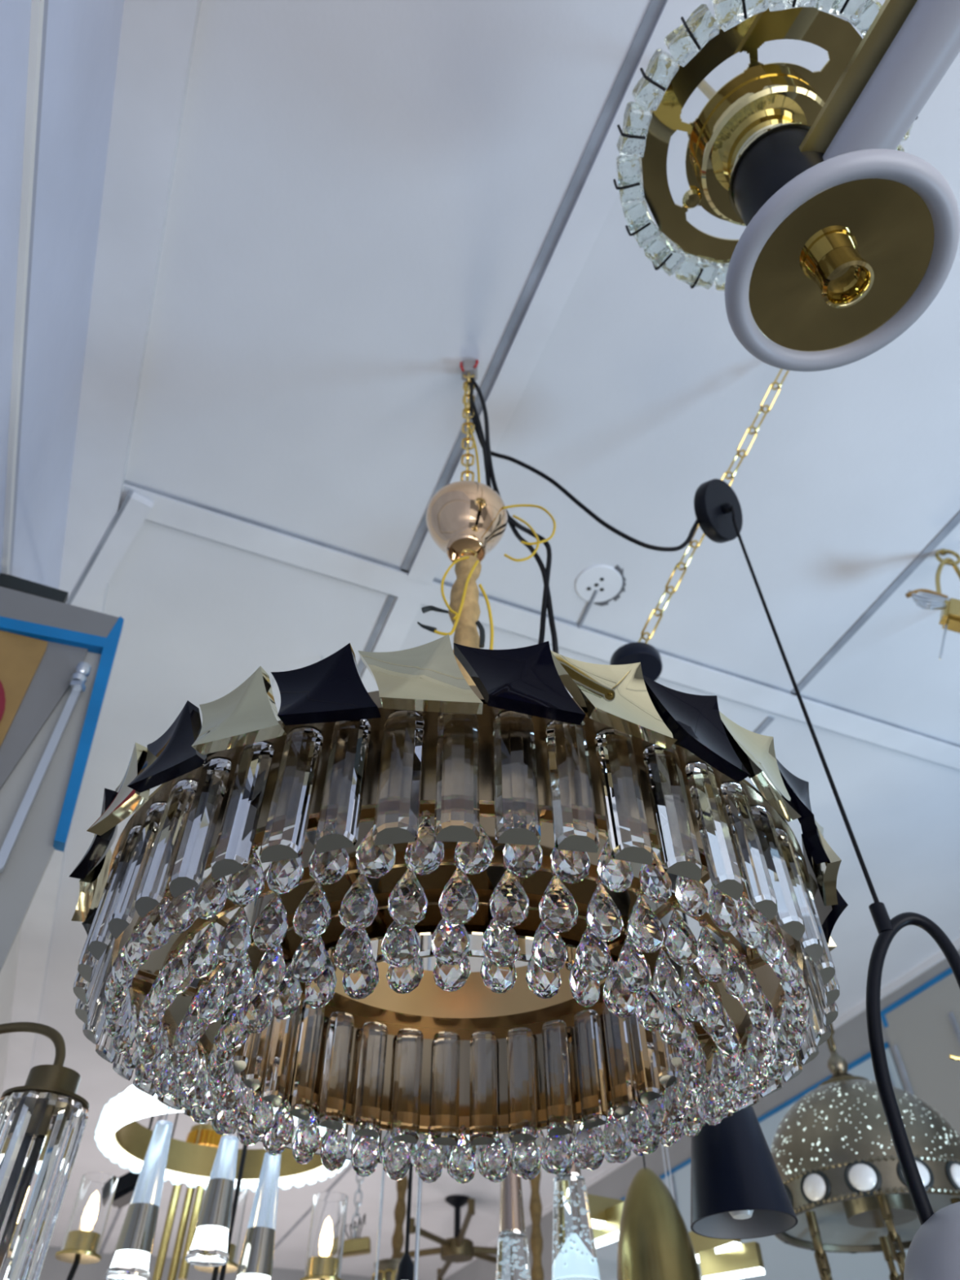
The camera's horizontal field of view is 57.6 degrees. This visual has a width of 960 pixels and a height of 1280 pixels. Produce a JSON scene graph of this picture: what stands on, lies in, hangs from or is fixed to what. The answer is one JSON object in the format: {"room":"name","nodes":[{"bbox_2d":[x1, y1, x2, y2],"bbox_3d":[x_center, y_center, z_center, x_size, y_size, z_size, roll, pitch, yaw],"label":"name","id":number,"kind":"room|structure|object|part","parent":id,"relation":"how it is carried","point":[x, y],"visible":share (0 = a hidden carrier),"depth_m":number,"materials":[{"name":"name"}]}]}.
{"room":"store","nodes":[
{"label":"store","id":0,"kind":"room"},
{"bbox_2d":[0,0,124,1098],"bbox_3d":[-1.650,1.761,1.875,0.120,3.400,12.000,17,-50,-15],"label":"wall","id":1,"kind":"structure","parent":0,"point":[82,39],"depth_m":1.56,"materials":[{"name":"white paint"}]},
{"bbox_2d":[0,630,47,746],"bbox_3d":[-0.905,0.117,1.548,0.155,0.387,0.004,17,-50,-15],"label":"poster","id":2,"kind":"object","parent":1,"relation":"attached to","point":[23,653],"depth_m":1.63,"materials":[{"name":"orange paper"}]},
{"bbox_2d":[1,0,48,575],"bbox_3d":[-0.243,-1.485,0.598,0.010,0.017,4.900,17,-50,-15],"label":"trim","id":3,"kind":"structure","parent":1,"relation":"attached to","point":[37,6],"depth_m":1.39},
{"bbox_2d":[0,1022,89,1279],"bbox_3d":[-0.747,0.643,1.008,0.497,0.469,0.111,10,-48,-9],"label":"wall lamp","id":4,"kind":"object","parent":1,"relation":"attached to","point":[43,1121],"visible":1,"depth_m":1.05,"materials":[{"name":"clear glass"}]},
{"bbox_3d":[-0.634,0.551,1.178,0.160,0.072,0.013,0,-48,0],"label":"arm","id":5,"kind":"part","parent":4,"relation":"part of","materials":[{"name":"brown metal"}]},
{"bbox_2d":[0,573,124,973],"bbox_3d":[-0.865,0.196,1.497,0.386,0.917,0.068,12,-49,-11],"label":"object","id":6,"kind":"object","parent":1,"relation":"attached to","point":[57,657],"visible":1,"depth_m":1.59,"materials":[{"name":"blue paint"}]},
{"bbox_3d":[-0.848,0.252,1.462,0.310,0.789,0.012,17,-50,-15],"label":"panel","id":7,"kind":"part","parent":6,"relation":"part of","materials":[{"name":"grey"}]},
{"bbox_2d":[3,0,201,1092],"bbox_3d":[-1.544,0.658,3.150,0.118,0.030,12.000,17,-50,-15],"label":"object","id":8,"kind":"structure","parent":1,"relation":"attached to","point":[157,37],"depth_m":1.87,"materials":[{"name":"white paint"}]},
{"bbox_2d":[66,489,154,609],"bbox_3d":[-0.990,-0.226,2.340,0.055,0.036,0.450,29,-54,-24],"label":"trim","id":9,"kind":"structure","parent":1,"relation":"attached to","point":[138,507],"depth_m":2.31,"materials":[{"name":"white paint"}]},
{"bbox_2d":[38,1245,372,1279],"bbox_3d":[-2.167,6.434,6.144,3.740,3.400,0.100,17,-50,-15],"label":"wall","id":10,"kind":"structure","parent":0,"point":[53,1268],"depth_m":7.08,"materials":[{"name":"white paint"}]},
{"bbox_2d":[99,595,395,1251],"bbox_3d":[-1.664,2.421,4.778,0.018,0.005,7.470,17,-50,-15],"label":"trim","id":11,"kind":"structure","parent":10,"relation":"attached to","point":[390,598],"depth_m":2.56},
{"bbox_2d":[102,596,421,1253],"bbox_3d":[-1.618,2.437,4.788,0.069,0.012,7.470,17,-50,-15],"label":"trim","id":12,"kind":"structure","parent":10,"relation":"attached to","point":[403,612],"depth_m":2.56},
{"bbox_2d":[274,715,774,1249],"bbox_3d":[-0.481,2.791,5.119,0.023,0.005,7.440,17,-50,-15],"label":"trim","id":13,"kind":"structure","parent":10,"relation":"attached to","point":[768,720],"depth_m":5.88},
{"bbox_2d":[31,0,959,1279],"bbox_3d":[0.112,1.154,3.697,4.140,0.100,12.100,17,-50,-15],"label":"ceiling","id":14,"kind":"structure","parent":0,"point":[366,196],"depth_m":2.12,"materials":[{"name":"white paint"}]},
{"bbox_2d":[55,1172,118,1279],"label":"chandelier","id":15,"kind":"object","parent":14,"relation":"hanging from","point":[85,1230],"depth_m":2.03,"materials":[{"name":"clear glass"}]},
{"bbox_3d":[-0.761,1.488,1.932,0.355,0.195,0.014,0,-48,0],"label":"arm","id":16,"kind":"part","parent":15,"relation":"part of","materials":[{"name":"black metal"}]},
{"bbox_2d":[55,1248,102,1264],"bbox_3d":[-0.924,1.407,2.022,0.102,0.051,0.102,-13,-49,11],"label":"bulb socket","id":17,"kind":"object","parent":15,"relation":"on","point":[74,1256],"depth_m":1.99,"materials":[{"name":"gold metal"}]},
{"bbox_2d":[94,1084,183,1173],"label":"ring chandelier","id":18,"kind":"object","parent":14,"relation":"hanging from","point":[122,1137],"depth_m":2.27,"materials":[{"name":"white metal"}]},
{"bbox_2d":[111,929,201,1208],"bbox_3d":[-1.115,1.442,3.170,0.158,1.060,0.100,0,-48,0],"label":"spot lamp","id":19,"kind":"object","parent":14,"relation":"hanging from","point":[126,1183],"visible":0.3,"depth_m":2.78,"materials":[{"name":"black metal"}]},
{"bbox_3d":[-1.115,1.415,3.199,0.010,0.981,0.009,0,-48,0],"label":"stem","id":20,"kind":"part","parent":19,"relation":"part of","materials":[{"name":"metal"}]},
{"bbox_2d":[151,1123,204,1279],"bbox_3d":[-0.884,1.399,2.919,0.180,1.374,0.180,0,-48,0],"label":"pendant","id":21,"kind":"object","parent":14,"relation":"hanging from","point":[163,1247],"visible":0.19,"depth_m":2.56,"materials":[{"name":"gold metal"}]},
{"bbox_3d":[-0.885,1.281,3.049,0.180,1.023,0.180,0,-48,0],"label":"plate","id":22,"kind":"part","parent":21,"relation":"part of","materials":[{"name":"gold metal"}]},
{"bbox_2d":[104,680,273,1279],"bbox_3d":[-0.635,0.634,2.125,0.080,1.516,0.080,0,-48,0],"label":"pendant","id":23,"kind":"object","parent":14,"relation":"hanging from","point":[133,1251],"visible":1,"depth_m":1.62,"materials":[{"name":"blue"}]},
{"bbox_3d":[-0.633,1.021,1.702,0.056,0.146,0.056,0,-48,0],"label":"acrylic rod","id":24,"kind":"part","parent":23,"relation":"part of","materials":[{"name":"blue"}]},
{"bbox_2d":[164,1137,217,1189],"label":"ring chandelier","id":25,"kind":"object","parent":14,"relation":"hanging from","point":[189,1163],"depth_m":2.55,"materials":[{"name":"gold metal"}]},
{"bbox_2d":[170,915,226,1137],"bbox_3d":[-0.939,1.230,2.968,0.014,1.074,0.030,0,-48,0],"label":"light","id":26,"kind":"object","parent":14,"relation":"hanging from","point":[177,1113],"visible":0.02,"depth_m":2.69,"materials":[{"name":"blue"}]},
{"bbox_2d":[185,1120,222,1146],"bbox_3d":[-1.032,1.642,3.544,0.149,0.778,0.146,0,-48,0],"label":"lamp","id":27,"kind":"object","parent":14,"relation":"hanging from","point":[208,1136],"visible":0.52,"depth_m":3.24,"materials":[{"name":"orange metal"}]},
{"bbox_2d":[194,1144,248,1279],"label":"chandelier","id":28,"kind":"object","parent":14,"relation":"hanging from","point":[241,1190],"depth_m":2.20,"materials":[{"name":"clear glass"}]},
{"bbox_3d":[-0.626,1.572,2.033,0.013,0.228,0.277,13,-49,-12],"label":"arm","id":29,"kind":"part","parent":28,"relation":"part of","materials":[{"name":"black metal"}]},
{"bbox_3d":[-0.586,1.014,2.451,0.011,1.546,0.011,-17,-50,15],"label":"stem","id":30,"kind":"part","parent":28,"relation":"part of","materials":[{"name":"metal"}]},
{"bbox_2d":[185,655,322,1266],"bbox_3d":[-0.472,0.559,2.059,0.074,1.512,0.074,0,-48,0],"label":"pendant","id":31,"kind":"object","parent":14,"relation":"hanging from","point":[208,1248],"visible":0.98,"depth_m":1.54,"materials":[{"name":"blue"}]},
{"bbox_3d":[-0.470,0.962,1.617,0.046,0.073,0.046,0,-48,0],"label":"acrylic rod","id":32,"kind":"part","parent":31,"relation":"part of","materials":[{"name":"blue"}]},
{"bbox_2d":[235,1152,280,1279],"bbox_3d":[-0.397,0.613,2.073,0.076,1.565,0.076,0,-48,0],"label":"pendant","id":33,"kind":"object","parent":14,"relation":"hanging from","point":[256,1258],"visible":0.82,"depth_m":1.56,"materials":[{"name":"blue"}]},
{"bbox_3d":[-0.395,1.024,1.623,0.051,0.124,0.051,0,-48,0],"label":"acrylic rod","id":34,"kind":"part","parent":33,"relation":"part of","materials":[{"name":"blue"}]},
{"bbox_2d":[299,1191,347,1279],"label":"chandelier","id":35,"kind":"object","parent":14,"relation":"hanging from","point":[324,1255],"depth_m":2.09,"materials":[{"name":"clear glass"}]},
{"bbox_2d":[342,1174,370,1257],"bbox_3d":[-0.562,2.413,4.180,0.154,0.902,0.060,0,-48,0],"label":"light","id":36,"kind":"object","parent":14,"relation":"hanging from","point":[356,1246],"visible":0.43,"depth_m":3.87,"materials":[{"name":"gold metal"}]},
{"bbox_3d":[-0.557,2.395,4.201,0.036,0.847,0.035,35,-57,-28],"label":"chain","id":37,"kind":"part","parent":36,"relation":"part of","materials":[{"name":"silver metal"}]},
{"bbox_2d":[374,1167,385,1279],"bbox_3d":[-0.237,0.985,2.481,0.007,1.464,0.007,0,-48,0],"label":"hanging cable","id":38,"kind":"object","parent":14,"relation":"hanging from","point":[383,1171],"visible":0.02,"depth_m":2.05,"materials":[{"name":"silver metal"}]},
{"bbox_2d":[371,1142,414,1279],"bbox_3d":[-0.418,2.883,4.555,0.224,0.964,0.227,-20,-51,17],"label":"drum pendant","id":39,"kind":"object","parent":14,"relation":"hanging from","point":[387,1268],"visible":0.47,"depth_m":4.38,"materials":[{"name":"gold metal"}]},
{"bbox_2d":[395,957,422,1279],"bbox_3d":[-0.156,0.840,2.343,0.042,1.474,0.042,0,-48,0],"label":"pendant","id":40,"kind":"object","parent":14,"relation":"hanging from","point":[405,1269],"visible":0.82,"depth_m":1.84,"materials":[{"name":"black metal"}]},
{"bbox_2d":[413,956,431,1279],"bbox_3d":[-0.117,0.646,2.110,0.008,1.555,0.008,0,-48,0],"label":"hanging rod","id":41,"kind":"object","parent":14,"relation":"hanging from","point":[420,1180],"visible":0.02,"depth_m":1.62,"materials":[{"name":"silver metal"}]},
{"bbox_2d":[400,1194,497,1279],"bbox_3d":[-0.235,4.055,6.037,0.827,0.356,1.628,-11,-48,10],"label":"chandelier","id":42,"kind":"object","parent":14,"relation":"hanging from","point":[457,1249],"visible":0.7,"depth_m":5.94,"materials":[{"name":"black"}]},
{"bbox_3d":[-0.378,4.232,6.052,0.489,0.080,0.044,-19,-50,17],"label":"arm","id":43,"kind":"part","parent":42,"relation":"part of","materials":[{"name":"brown metal"}]},
{"bbox_3d":[-0.306,3.962,5.806,0.044,0.080,0.598,-23,-52,20],"label":"arm","id":44,"kind":"part","parent":42,"relation":"part of","materials":[{"name":"brown metal"}]},
{"bbox_3d":[-0.229,4.457,6.258,0.043,0.080,0.834,7,-48,-7],"label":"arm","id":45,"kind":"part","parent":42,"relation":"part of","materials":[{"name":"brown metal"}]},
{"bbox_3d":[-0.158,4.060,6.083,0.181,0.296,0.181,0,-48,0],"label":"stem","id":46,"kind":"part","parent":42,"relation":"part of","materials":[{"name":"black metal"}]},
{"bbox_3d":[-0.105,3.812,5.670,0.044,0.080,0.928,5,-48,-5],"label":"arm","id":47,"kind":"part","parent":42,"relation":"part of","materials":[{"name":"brown metal"}]},
{"bbox_3d":[0.063,4.343,6.155,0.043,0.080,0.679,-33,-55,26],"label":"arm","id":48,"kind":"part","parent":42,"relation":"part of","materials":[{"name":"brown metal"}]},
{"bbox_3d":[0.034,4.192,6.017,0.397,0.080,0.043,11,-49,-10],"label":"arm","id":49,"kind":"part","parent":42,"relation":"part of","materials":[{"name":"brown metal"}]},
{"bbox_2d":[69,371,848,1183],"bbox_3d":[-0.023,-0.089,1.412,0.808,1.569,0.804,17,-50,-15],"label":"crystal chandelier","id":50,"kind":"object","parent":14,"relation":"hanging from","point":[456,808],"visible":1,"depth_m":0.74,"materials":[{"name":"clear glass"}]},
{"bbox_3d":[-0.022,0.324,0.961,0.744,0.005,0.744,0,-48,0],"label":"prism rail","id":51,"kind":"part","parent":50,"relation":"part of","materials":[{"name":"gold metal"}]},
{"bbox_3d":[-0.024,-0.424,1.779,0.021,0.576,0.021,36,-57,-28],"label":"chain","id":52,"kind":"part","parent":50,"relation":"part of","materials":[{"name":"gold metal"}]},
{"bbox_2d":[469,377,698,551],"bbox_3d":[0.205,-0.368,1.791,0.467,0.535,0.016,9,-48,-8],"label":"cable","id":53,"kind":"object","parent":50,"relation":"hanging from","point":[539,473],"visible":0.93,"depth_m":1.67,"materials":[{"name":"black rubber"}]},
{"bbox_2d":[693,478,959,1279],"bbox_3d":[0.474,0.182,1.252,0.167,1.420,0.167,-30,-54,24],"label":"pendant","id":54,"kind":"object","parent":53,"relation":"hanging from","point":[933,1253],"visible":1,"depth_m":0.99,"materials":[{"name":"black"}]},
{"bbox_3d":[0.494,0.036,1.398,0.006,0.860,0.026,-4,-48,4],"label":"cord","id":55,"kind":"part","parent":54,"relation":"part of","materials":[{"name":"black rubber"}]},
{"bbox_3d":[0.475,0.605,0.789,0.167,0.167,0.167,0,-48,0],"label":"lamp shade","id":56,"kind":"part","parent":54,"relation":"part of","materials":[{"name":"white glass"}]},
{"bbox_2d":[693,1021,706,1044],"bbox_3d":[0.235,0.456,1.034,0.082,0.038,0.062,0,-48,0],"label":"bulb socket","id":57,"kind":"object","parent":50,"relation":"attached to","point":[699,1028],"depth_m":1.03,"materials":[{"name":"gold metal"}]},
{"bbox_2d":[459,359,479,381],"bbox_3d":[-0.024,-0.612,1.980,0.043,0.052,0.040,0,-48,0],"label":"block","id":58,"kind":"object","parent":14,"relation":"attached to","point":[466,366],"visible":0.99,"depth_m":1.97,"materials":[{"name":"grey"}]},
{"bbox_2d":[495,1168,531,1279],"bbox_3d":[0.058,0.649,2.106,0.072,1.567,0.072,0,-48,0],"label":"pendant","id":59,"kind":"object","parent":14,"relation":"hanging from","point":[513,1263],"visible":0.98,"depth_m":1.59,"materials":[{"name":"clear glass"}]},
{"bbox_3d":[0.060,1.137,1.572,0.072,0.120,0.072,0,-48,0],"label":"glass","id":60,"kind":"part","parent":59,"relation":"part of","materials":[{"name":"clear glass"}]},
{"bbox_2d":[400,0,666,572],"bbox_3d":[0.636,-1.705,1.014,0.024,0.005,4.450,17,-50,-15],"label":"trim","id":61,"kind":"structure","parent":14,"relation":"attached to","point":[654,10],"depth_m":1.79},
{"bbox_2d":[528,1169,544,1279],"bbox_3d":[0.214,2.114,3.616,0.240,1.316,0.240,0,-48,0],"label":"pendant","id":62,"kind":"object","parent":14,"relation":"hanging from","point":[535,1206],"visible":0.31,"depth_m":3.39,"materials":[{"name":"brown metal"}]},
{"bbox_2d":[119,483,959,769],"bbox_3d":[0.761,0.141,2.697,3.622,0.012,0.085,17,-50,-15],"label":"ceiling beam","id":63,"kind":"structure","parent":14,"relation":"attached to","point":[169,512],"depth_m":2.51,"materials":[{"name":"white paint"}]},
{"bbox_2d":[124,480,959,747],"bbox_3d":[0.778,0.107,2.670,3.622,0.005,0.008,17,-50,-15],"label":"trim","id":64,"kind":"structure","parent":14,"relation":"attached to","point":[131,483],"depth_m":2.49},
{"bbox_2d":[145,519,959,770],"bbox_3d":[0.743,0.170,2.728,3.622,0.005,0.008,17,-50,-15],"label":"trim","id":65,"kind":"structure","parent":14,"relation":"attached to","point":[145,519],"depth_m":2.57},
{"bbox_2d":[407,0,710,584],"bbox_3d":[0.679,-1.688,1.022,0.069,0.016,4.450,17,-50,-15],"label":"ceiling beam","id":66,"kind":"structure","parent":14,"relation":"attached to","point":[598,193],"depth_m":1.85,"materials":[{"name":"white paint"}]},
{"bbox_2d":[551,1124,600,1279],"bbox_3d":[0.170,0.634,2.122,0.088,1.524,0.088,0,-48,0],"label":"pendant","id":67,"kind":"object","parent":14,"relation":"hanging from","point":[574,1255],"visible":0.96,"depth_m":1.59,"materials":[{"name":"clear glass"}]},
{"bbox_3d":[0.172,1.091,1.622,0.088,0.169,0.088,0,-48,0],"label":"glass","id":68,"kind":"part","parent":67,"relation":"part of","materials":[{"name":"clear glass"}]},
{"bbox_2d":[574,564,626,628],"bbox_3d":[0.335,-0.108,2.470,0.143,0.012,0.259,0,-48,0],"label":"ceiling plate","id":69,"kind":"object","parent":14,"relation":"attached to","point":[599,584],"visible":1,"depth_m":2.43,"materials":[{"name":"white plastic"}]},
{"bbox_3d":[0.330,-0.155,2.429,0.133,0.006,0.133,0,-48,0],"label":"plate","id":70,"kind":"part","parent":69,"relation":"part of","materials":[{"name":"white plastic"}]},
{"bbox_2d":[617,1155,701,1279],"bbox_3d":[0.386,0.915,2.407,0.183,1.483,0.183,0,-48,0],"label":"pendant","id":71,"kind":"object","parent":14,"relation":"hanging from","point":[655,1242],"visible":0.94,"depth_m":1.90,"materials":[{"name":"gold metal"}]},
{"bbox_3d":[0.386,0.827,2.503,0.004,1.221,0.004,17,-50,-15],"label":"cord","id":72,"kind":"part","parent":71,"relation":"part of","materials":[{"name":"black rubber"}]},
{"bbox_2d":[586,1144,764,1279],"bbox_3d":[0.479,1.150,2.714,0.438,1.347,0.268,29,-54,-24],"label":"chandelier","id":73,"kind":"object","parent":14,"relation":"hanging from","point":[718,1259],"visible":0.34,"depth_m":2.27,"materials":[{"name":"gold metal"}]},
{"bbox_2d":[609,641,798,1239],"bbox_3d":[0.335,0.393,1.496,0.134,1.041,0.134,0,-48,0],"label":"cone pendant","id":74,"kind":"object","parent":14,"relation":"hanging from","point":[738,1191],"visible":0.62,"depth_m":1.13,"materials":[{"name":"black"}]},
{"bbox_3d":[0.334,0.345,1.548,0.005,0.829,0.005,17,-50,-15],"label":"cord","id":75,"kind":"part","parent":74,"relation":"part of","materials":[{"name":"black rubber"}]},
{"bbox_3d":[0.336,0.722,1.136,0.040,0.054,0.040,0,-48,0],"label":"bulb","id":76,"kind":"part","parent":74,"relation":"part of","materials":[{"name":"white glass"}]},
{"bbox_3d":[0.336,0.684,1.177,0.134,0.177,0.134,0,-48,0],"label":"lamp shade","id":77,"kind":"part","parent":74,"relation":"part of","materials":[{"name":"black metal"}]},
{"bbox_2d":[638,368,789,643],"bbox_3d":[0.524,-0.313,1.924,0.031,0.543,0.639,30,-54,-25],"label":"chain","id":78,"kind":"object","parent":14,"relation":"hanging from","point":[771,385],"visible":0.64,"depth_m":1.92,"materials":[{"name":"gold metal"}]},
{"bbox_2d":[613,0,959,371],"bbox_3d":[0.391,-0.740,1.278,0.404,0.917,0.409,-17,-50,15],"label":"ceiling lamp","id":79,"kind":"object","parent":14,"relation":"hanging from","point":[834,259],"visible":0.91,"depth_m":1.07,"materials":[{"name":"gold metal"}]},
{"bbox_3d":[0.389,-0.859,1.405,0.016,0.569,0.018,-36,-57,28],"label":"ceiling rod","id":80,"kind":"part","parent":79,"relation":"part of","materials":[{"name":"gold metal"}]},
{"bbox_3d":[0.390,-0.687,1.218,0.333,0.003,0.328,-17,-41,15],"label":"mounting plate","id":81,"kind":"part","parent":79,"relation":"part of","materials":[{"name":"gold metal"}]},
{"bbox_2d":[814,246,874,308],"bbox_3d":[0.411,-0.410,0.988,0.056,0.038,0.056,-17,-41,15],"label":"socket","id":82,"kind":"object","parent":79,"relation":"attached to","point":[844,275],"depth_m":0.99,"materials":[{"name":"gold metal"}]},
{"bbox_2d":[770,1023,959,1279],"bbox_3d":[1.028,1.209,2.527,0.563,1.728,0.574,0,-48,0],"label":"chandelier","id":83,"kind":"object","parent":14,"relation":"hanging from","point":[833,1153],"visible":0.69,"depth_m":2.19,"materials":[{"name":"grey metal"}]},
{"bbox_3d":[0.836,1.573,2.069,0.028,0.375,0.027,36,-57,-28],"label":"hanging chain","id":84,"kind":"part","parent":83,"relation":"part of","materials":[{"name":"brown metal"}]},
{"bbox_3d":[0.898,1.711,2.196,0.025,0.375,0.029,36,-57,-28],"label":"hanging chain","id":85,"kind":"part","parent":83,"relation":"part of","materials":[{"name":"brown metal"}]},
{"bbox_3d":[1.027,0.914,2.850,0.032,0.853,0.032,36,-57,-28],"label":"chain","id":86,"kind":"part","parent":83,"relation":"part of","materials":[{"name":"brown metal"}]},
{"bbox_3d":[1.091,1.741,2.223,0.026,0.375,0.028,-36,-57,28],"label":"hanging chain","id":87,"kind":"part","parent":83,"relation":"part of","materials":[{"name":"brown metal"}]},
{"bbox_3d":[0.968,1.464,1.970,0.031,0.375,0.032,0,-48,0],"label":"hanging chain","id":88,"kind":"part","parent":83,"relation":"part of","materials":[{"name":"brown metal"}]},
{"bbox_3d":[1.161,1.494,1.998,0.025,0.375,0.028,36,-57,-28],"label":"hanging chain","id":89,"kind":"part","parent":83,"relation":"part of","materials":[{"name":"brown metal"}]},
{"bbox_2d":[791,510,959,696],"bbox_3d":[1.813,-1.330,1.361,0.023,0.005,4.500,17,-50,-15],"label":"trim","id":90,"kind":"structure","parent":14,"relation":"attached to","point":[953,523],"depth_m":2.47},
{"bbox_2d":[799,0,959,160],"bbox_3d":[0.577,-1.065,1.077,0.091,0.775,0.820,17,-50,-15],"label":"lamp","id":91,"kind":"object","parent":14,"relation":"hanging from","point":[909,46],"visible":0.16,"depth_m":0.98,"materials":[{"name":"grey plastic"}]},
{"bbox_2d":[905,548,959,659],"bbox_3d":[1.180,-0.123,2.228,0.209,0.498,0.061,6,-48,-6],"label":"chandelier","id":92,"kind":"object","parent":14,"relation":"hanging from","point":[927,599],"visible":0.95,"depth_m":2.18,"materials":[{"name":"gold metal"}]},
{"bbox_2d":[949,1053,959,1077],"bbox_3d":[1.096,0.344,1.991,0.523,1.330,0.022,0,-48,0],"label":"lamp","id":93,"kind":"object","parent":14,"relation":"hanging from","point":[951,1056],"visible":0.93,"depth_m":1.55,"materials":[{"name":"gold metal"}]},
{"bbox_2d":[444,949,959,1279],"bbox_3d":[1.920,2.840,2.872,0.120,3.400,12.000,17,-50,-15],"label":"wall","id":94,"kind":"structure","parent":0,"point":[851,1039],"depth_m":4.62,"materials":[{"name":"white paint"}]},
{"bbox_2d":[435,937,959,1279],"bbox_3d":[1.851,1.683,4.098,0.020,0.030,12.000,17,-50,-15],"label":"trim","id":95,"kind":"structure","parent":94,"relation":"attached to","point":[939,957],"depth_m":4.17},
{"bbox_2d":[595,1042,908,1279],"bbox_3d":[1.186,3.520,4.502,0.016,1.492,3.480,17,-50,-15],"label":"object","id":96,"kind":"structure","parent":94,"relation":"in","point":[782,1260],"depth_m":4.18,"materials":[{"name":"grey glass"}]},
{"bbox_2d":[880,967,959,1136],"bbox_3d":[2.197,1.659,2.892,0.016,1.622,1.800,17,-50,-15],"label":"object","id":97,"kind":"structure","parent":94,"relation":"in","point":[922,1030],"depth_m":3.76,"materials":[{"name":"grey"}]}
]}

